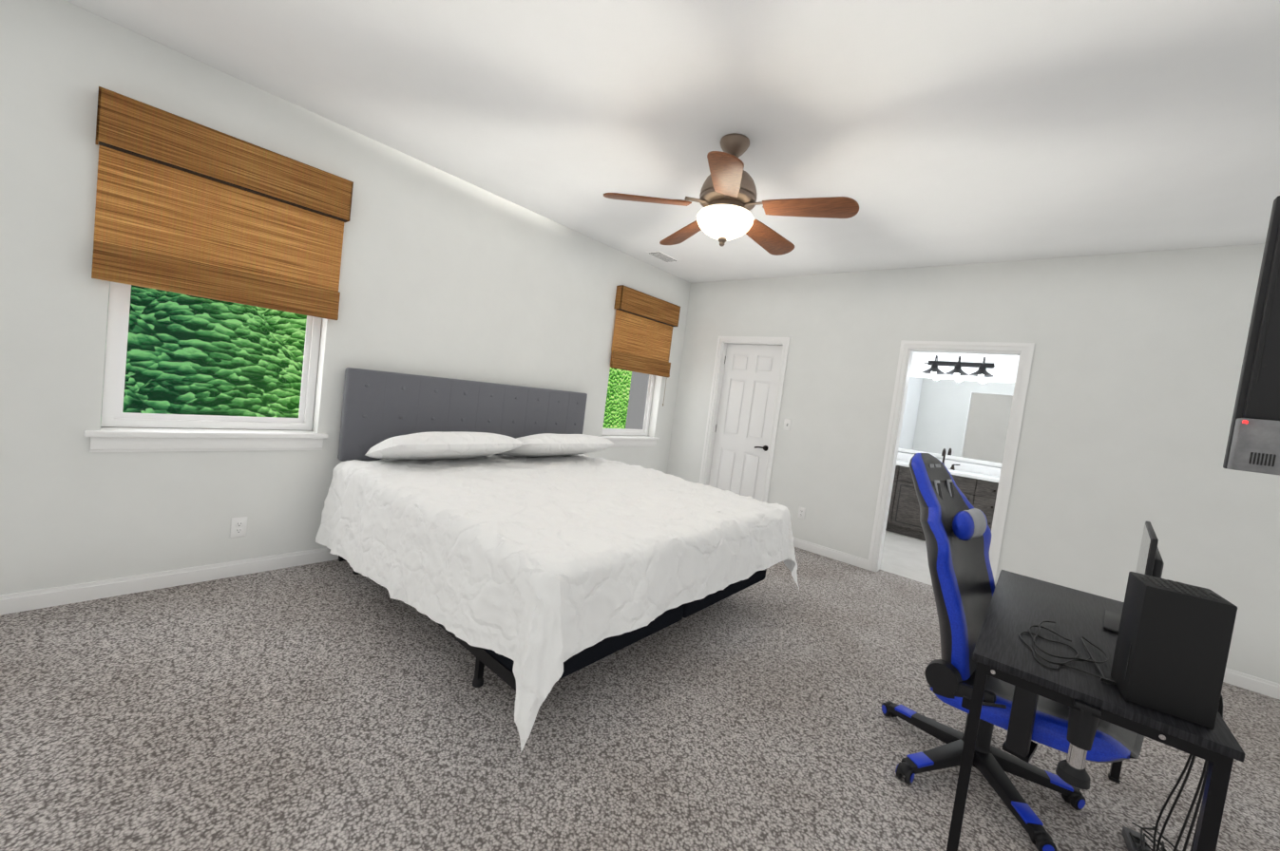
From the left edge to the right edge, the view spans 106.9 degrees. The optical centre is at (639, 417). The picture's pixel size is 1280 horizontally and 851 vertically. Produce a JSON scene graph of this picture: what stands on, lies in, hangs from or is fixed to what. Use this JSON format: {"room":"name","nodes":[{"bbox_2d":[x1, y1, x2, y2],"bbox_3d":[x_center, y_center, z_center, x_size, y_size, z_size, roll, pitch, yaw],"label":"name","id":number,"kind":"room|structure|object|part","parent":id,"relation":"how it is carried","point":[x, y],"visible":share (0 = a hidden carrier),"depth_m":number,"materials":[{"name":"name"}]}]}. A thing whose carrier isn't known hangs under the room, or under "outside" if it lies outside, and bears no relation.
{"room":"bedroom","nodes":[
{"label":"bedroom","id":0,"kind":"room"},
{"bbox_2d":[0,0,690,595],"bbox_3d":[-1.428,-0.396,3.743,0.150,2.750,5.870,10,4,40],"label":"wall","id":1,"kind":"structure","parent":0,"point":[443,274],"depth_m":2.62,"materials":[{"name":"paint"}]},
{"bbox_2d":[0,547,338,615],"bbox_3d":[-1.519,0.935,3.771,0.016,0.088,5.600,10,4,40],"label":"baseboard","id":2,"kind":"structure","parent":1,"relation":"attached to","point":[22,601],"depth_m":2.51,"materials":[{"name":"white wood"}]},
{"bbox_2d":[100,281,321,430],"bbox_3d":[-2.345,-0.655,2.704,0.040,1.444,0.904,10,4,40],"label":"window","id":3,"kind":"structure","parent":1,"relation":"in","point":[113,414],"depth_m":2.55,"materials":[{"name":"white plastic"}]},
{"bbox_2d":[91,86,353,320],"bbox_3d":[-2.173,-1.050,2.565,0.083,0.850,1.030,10,4,40],"label":"window blind","id":4,"kind":"object","parent":1,"relation":"attached to","point":[185,206],"visible":1,"depth_m":2.48,"materials":[{"name":"brown wood"}]},
{"bbox_2d":[229,516,248,537],"bbox_3d":[-2.338,0.639,2.765,0.009,0.116,0.072,10,4,40],"label":"outlet","id":5,"kind":"object","parent":1,"relation":"attached to","point":[238,526],"visible":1,"depth_m":2.76,"materials":[{"name":"white plastic"}]},
{"bbox_2d":[84,427,659,452],"bbox_3d":[-1.263,0.196,3.986,0.145,0.107,4.430,10,4,40],"label":"window sill","id":6,"kind":"structure","parent":1,"relation":"attached to","point":[120,441],"depth_m":2.61,"materials":[{"name":"white wood"}]},
{"bbox_2d":[601,370,654,436],"bbox_3d":[-0.119,-0.519,5.317,0.040,1.444,0.874,10,4,40],"label":"window","id":7,"kind":"structure","parent":1,"relation":"in","point":[643,431],"depth_m":5.61,"materials":[{"name":"white plastic"}]},
{"bbox_2d":[610,285,680,406],"bbox_3d":[0.048,-0.737,5.207,0.083,1.177,0.993,10,4,40],"label":"window blind","id":8,"kind":"object","parent":1,"relation":"attached to","point":[645,324],"visible":1,"depth_m":5.14,"materials":[{"name":"brown wood"}]},
{"bbox_2d":[0,547,1279,850],"bbox_3d":[0.390,1.354,2.104,5.450,0.100,5.870,10,4,40],"label":"floor carpet","id":9,"kind":"object","parent":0,"point":[333,705],"visible":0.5,"depth_m":1.82,"materials":[{"name":"grey carpet"}]},
{"bbox_2d":[315,367,799,750],"bbox_3d":[-0.450,0.498,3.110,2.310,1.285,2.289,10,4,40],"label":"bed","id":10,"kind":"object","parent":9,"relation":"on","point":[520,545],"visible":1,"depth_m":2.44,"materials":[{"name":"white fabric"}]},
{"bbox_2d":[363,431,524,460],"bbox_3d":[-1.296,0.196,3.225,0.510,0.234,0.914,10,4,40],"label":"pillow","id":11,"kind":"object","parent":10,"relation":"on","point":[434,446],"depth_m":3.01,"materials":[{"name":"white fabric"}]},
{"bbox_3d":[-1.276,0.357,3.844,0.082,1.285,2.070,10,4,40],"label":"headboard","id":12,"kind":"part","parent":10,"relation":"part of","materials":[{"name":"fabric"}]},
{"bbox_2d":[492,433,614,457],"bbox_3d":[-0.693,0.232,3.932,0.505,0.236,0.912,10,4,40],"label":"pillow","id":13,"kind":"object","parent":10,"relation":"on","point":[544,445],"depth_m":3.72,"materials":[{"name":"white fabric"}]},
{"bbox_2d":[881,453,1144,850],"bbox_3d":[1.423,0.817,1.862,0.866,1.242,0.770,10,4,40],"label":"gaming chair","id":14,"kind":"object","parent":9,"relation":"on","point":[956,529],"visible":0.77,"depth_m":1.82,"materials":[{"name":"leather"}]},
{"bbox_2d":[946,520,1245,850],"bbox_3d":[1.535,0.916,1.628,0.603,1.098,1.185,10,4,40],"label":"desk","id":15,"kind":"object","parent":9,"relation":"on","point":[1148,658],"visible":1,"depth_m":1.24,"materials":[{"name":"black wood"}]},
{"bbox_2d":[1103,520,1185,654],"bbox_3d":[1.800,0.578,1.673,0.210,0.366,0.544,10,4,40],"label":"monitor","id":16,"kind":"object","parent":15,"relation":"on","point":[1150,563],"depth_m":1.63,"materials":[{"name":"black plastic"}]},
{"bbox_2d":[65,0,1279,283],"bbox_3d":[1.532,-1.422,2.885,5.450,0.100,8.320,10,4,40],"label":"ceiling","id":17,"kind":"structure","parent":0,"point":[926,133],"depth_m":2.23,"materials":[{"name":"paint"}]},
{"bbox_2d":[646,250,679,263],"bbox_3d":[0.233,-1.627,4.805,0.170,0.016,0.340,10,4,40],"label":"ceiling vent","id":18,"kind":"object","parent":17,"relation":"in","point":[662,257],"visible":0.98,"depth_m":4.78,"materials":[{"name":"white plastic"}]},
{"bbox_2d":[603,133,859,255],"bbox_3d":[0.513,-1.199,2.571,1.264,0.557,1.244,10,4,40],"label":"ceiling fan","id":19,"kind":"object","parent":17,"relation":"hanging from","point":[727,200],"visible":1,"depth_m":2.45,"materials":[{"name":"brown wood"}]},
{"bbox_3d":[0.455,-1.037,2.562,0.304,0.134,0.304,10,4,40],"label":"lamp shade","id":20,"kind":"part","parent":19,"relation":"part of","materials":[{"name":"white glass"}]},
{"bbox_2d":[879,531,932,585],"bbox_3d":[3.743,1.629,4.702,3.700,0.100,2.450,10,4,40],"label":"floor","id":21,"kind":"structure","parent":0,"point":[904,556],"depth_m":4.89,"materials":[{"name":"tile"}]},
{"bbox_2d":[885,463,998,540],"bbox_3d":[3.732,1.092,5.765,1.868,0.850,0.585,10,4,40],"label":"bathroom vanity","id":22,"kind":"object","parent":21,"relation":"on","point":[977,485],"depth_m":5.77,"materials":[{"name":"brown wood"}]},
{"bbox_2d":[896,459,999,482],"bbox_3d":[3.787,0.653,5.742,1.868,0.034,0.583,10,4,40],"label":"countertop","id":23,"kind":"structure","parent":22,"relation":"on","point":[953,470],"depth_m":5.58,"materials":[{"name":"white stone"}]},
{"bbox_2d":[926,448,960,470],"bbox_3d":[3.745,0.500,5.857,0.354,0.246,0.172,10,4,40],"label":"faucet","id":24,"kind":"object","parent":23,"relation":"on","point":[944,450],"depth_m":5.83,"materials":[{"name":"brown metal"}]},
{"bbox_2d":[897,351,1019,468],"bbox_3d":[4.663,0.263,5.502,3.700,2.750,0.150,10,4,40],"label":"wall","id":25,"kind":"structure","parent":0,"point":[1005,367],"depth_m":5.91,"materials":[{"name":"white paint"}]},
{"bbox_2d":[897,452,1001,475],"bbox_3d":[3.978,0.598,5.953,1.868,0.100,0.020,10,4,40],"label":"backsplash","id":26,"kind":"structure","parent":25,"relation":"attached to","point":[961,467],"depth_m":5.87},
{"bbox_2d":[897,373,1015,467],"bbox_3d":[4.014,0.010,5.951,1.620,1.055,0.021,10,4,40],"label":"bathroom mirror","id":27,"kind":"object","parent":25,"relation":"attached to","point":[963,418],"visible":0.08,"depth_m":5.96,"materials":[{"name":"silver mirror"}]},
{"bbox_2d":[922,355,995,377],"bbox_3d":[3.947,-0.644,5.883,0.756,0.256,0.263,10,4,40],"label":"vanity light fixture","id":28,"kind":"object","parent":25,"relation":"attached to","point":[981,372],"visible":1,"depth_m":5.87,"materials":[{"name":"grey metal"}]},
{"bbox_2d":[667,243,1279,684],"bbox_3d":[2.483,0.065,4.167,5.300,2.750,0.120,10,4,40],"label":"wall","id":29,"kind":"structure","parent":0,"point":[1133,384],"depth_m":3.50,"materials":[{"name":"paint"}]},
{"bbox_2d":[708,343,782,501],"bbox_3d":[1.145,0.193,5.313,0.719,2.023,0.087,10,4,40],"label":"door","id":30,"kind":"structure","parent":29,"relation":"in","point":[743,426],"depth_m":5.31,"materials":[{"name":"white paint"}]},
{"bbox_2d":[783,419,791,430],"bbox_3d":[1.518,0.071,4.897,0.072,0.116,0.020,10,4,40],"label":"light switch","id":31,"kind":"object","parent":29,"relation":"attached to","point":[787,424],"visible":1,"depth_m":4.90,"materials":[{"name":"white plastic"}]},
{"bbox_2d":[797,506,805,519],"bbox_3d":[1.624,0.959,4.767,0.072,0.116,0.009,10,4,40],"label":"outlet","id":32,"kind":"object","parent":29,"relation":"attached to","point":[801,512],"visible":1,"depth_m":4.76,"materials":[{"name":"white plastic"}]},
{"bbox_2d":[793,537,868,570],"bbox_3d":[1.695,1.283,4.686,1.045,0.088,0.016,10,4,40],"label":"baseboard","id":33,"kind":"structure","parent":29,"relation":"attached to","point":[814,548],"depth_m":4.55,"materials":[{"name":"white wood"}]},
{"bbox_2d":[1222,668,1279,700],"bbox_3d":[3.462,1.582,3.166,1.809,0.088,0.016,10,4,40],"label":"baseboard","id":34,"kind":"structure","parent":29,"relation":"attached to","point":[1249,682],"depth_m":2.91,"materials":[{"name":"white wood"}]},
{"bbox_3d":[2.518,0.276,0.269,0.150,2.750,5.750,10,4,40],"label":"wall","id":35,"kind":"structure","parent":0,"visible":0},
{"bbox_2d":[1222,195,1279,476],"bbox_3d":[2.065,-0.138,0.789,1.306,0.715,0.142,10,4,40],"label":"wall-mounted tv","id":36,"kind":"object","parent":35,"relation":"attached to","point":[1253,443],"visible":1,"depth_m":1.22,"materials":[{"name":"black plastic"}]},
{"label":"outside","id":37,"kind":"structure","parent":0,"visible":0},
{"bbox_2d":[100,281,631,428],"bbox_3d":[-5.590,-3.237,7.193,5.405,13.000,22.000,10,4,40],"label":"hedge","id":38,"kind":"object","parent":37,"point":[179,342],"depth_m":6.06,"materials":[{"name":"green plant"}]}
]}

